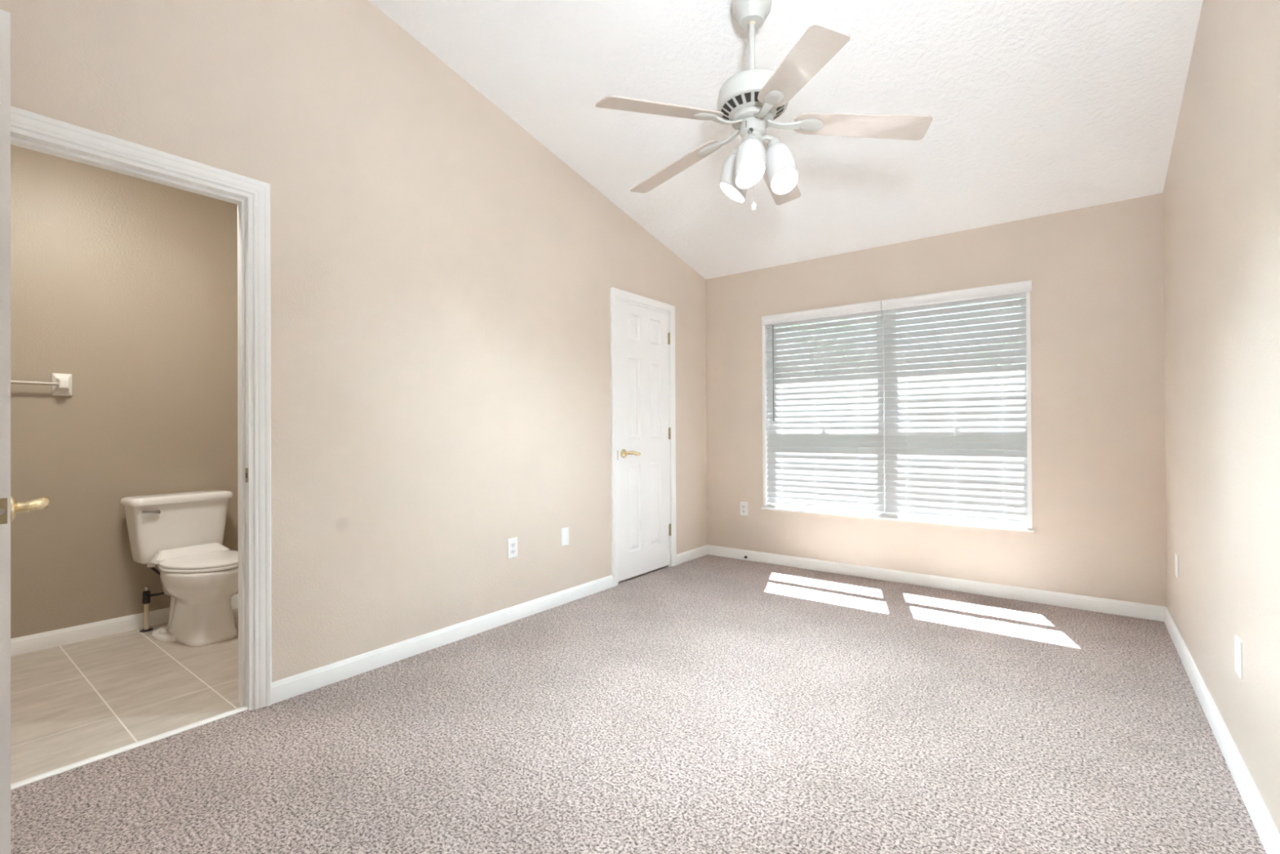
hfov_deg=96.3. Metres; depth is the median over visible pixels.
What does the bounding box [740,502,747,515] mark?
power outlet
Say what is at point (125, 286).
wall
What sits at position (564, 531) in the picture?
blank wall plate
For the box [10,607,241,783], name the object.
floor
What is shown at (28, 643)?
baseboard
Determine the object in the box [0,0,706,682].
wall
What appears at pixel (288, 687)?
baseboard
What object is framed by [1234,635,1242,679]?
blank wall plate
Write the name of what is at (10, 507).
door
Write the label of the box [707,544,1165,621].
baseboard
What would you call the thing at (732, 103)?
vent
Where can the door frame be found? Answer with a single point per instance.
(31, 131)
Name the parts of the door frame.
strike plate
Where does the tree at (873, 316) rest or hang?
on the ground
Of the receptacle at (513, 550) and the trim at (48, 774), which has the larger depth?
the receptacle at (513, 550)
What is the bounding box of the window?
[761,292,1034,532]
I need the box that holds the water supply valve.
[139,563,165,631]
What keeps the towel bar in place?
attached to the wall at (125, 286)
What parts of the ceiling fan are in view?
blade, blade, lamp shade, lamp arm, lamp shade, lamp arm, pull knob, lamp arm, lamp shade, blade, blade, blade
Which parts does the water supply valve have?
valve handle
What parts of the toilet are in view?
flush lever, tank, tank lid, seat, seat lid, bowl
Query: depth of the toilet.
3.06 m
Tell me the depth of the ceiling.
2.89 m
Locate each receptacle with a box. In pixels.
[511,542,515,546]
[511,548,515,554]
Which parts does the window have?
sill, sash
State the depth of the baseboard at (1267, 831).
1.83 m
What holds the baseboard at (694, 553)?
attached to the wall at (442, 279)
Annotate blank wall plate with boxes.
[560,527,568,546]
[1174,552,1177,577]
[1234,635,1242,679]
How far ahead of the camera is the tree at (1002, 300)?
8.29 m
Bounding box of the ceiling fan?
[595,0,932,210]
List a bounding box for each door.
[0,8,51,853]
[609,286,676,586]
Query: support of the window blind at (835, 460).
attached to the window
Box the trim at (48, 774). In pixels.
[10,705,248,790]
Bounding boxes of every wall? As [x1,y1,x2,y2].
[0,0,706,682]
[10,144,238,638]
[705,193,1167,606]
[1162,0,1279,834]
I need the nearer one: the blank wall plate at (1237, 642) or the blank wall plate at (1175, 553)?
the blank wall plate at (1237, 642)
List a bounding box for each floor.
[10,554,1266,853]
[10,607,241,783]
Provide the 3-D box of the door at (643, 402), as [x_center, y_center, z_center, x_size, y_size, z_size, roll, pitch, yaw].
[0.020,0.069,4.360,0.188,2.105,0.794,-1,0,37]
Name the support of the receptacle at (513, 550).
attached to the power outlet at (512, 542)
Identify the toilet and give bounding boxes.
[120,489,238,646]
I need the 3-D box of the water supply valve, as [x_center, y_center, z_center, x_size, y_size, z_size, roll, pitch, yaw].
[-2.684,0.935,3.199,0.182,0.390,0.089,0,0,-21]
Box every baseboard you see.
[10,593,238,656]
[271,574,613,703]
[676,544,707,564]
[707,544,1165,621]
[1164,606,1279,853]
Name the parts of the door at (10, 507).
latch plate, handle, lever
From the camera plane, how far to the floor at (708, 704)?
2.00 m
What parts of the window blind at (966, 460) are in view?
ladder cord, lift cord, rail, ladder cord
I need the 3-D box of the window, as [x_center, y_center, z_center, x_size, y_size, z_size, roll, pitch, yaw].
[1.778,-0.123,4.229,1.855,1.585,0.151,-1,0,37]
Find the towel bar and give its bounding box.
[10,373,71,395]
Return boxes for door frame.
[10,106,271,710]
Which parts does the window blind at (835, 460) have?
ladder cord, lift cord, rail, ladder cord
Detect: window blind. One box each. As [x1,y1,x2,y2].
[761,300,884,515]
[881,280,1031,527]
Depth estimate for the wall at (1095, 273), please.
3.59 m
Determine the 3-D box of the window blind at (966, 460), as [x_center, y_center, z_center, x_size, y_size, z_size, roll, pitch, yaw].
[2.137,-0.138,3.909,0.899,1.564,0.088,-1,0,37]
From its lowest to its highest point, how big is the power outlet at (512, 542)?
0.114 m
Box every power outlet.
[507,537,517,558]
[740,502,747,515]
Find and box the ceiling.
[368,0,1203,279]
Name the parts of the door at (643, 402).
handle, lever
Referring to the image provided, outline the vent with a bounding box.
[720,91,784,120]
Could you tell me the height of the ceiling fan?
0.922 m
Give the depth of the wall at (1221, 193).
1.87 m
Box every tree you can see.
[777,315,874,412]
[955,300,1020,393]

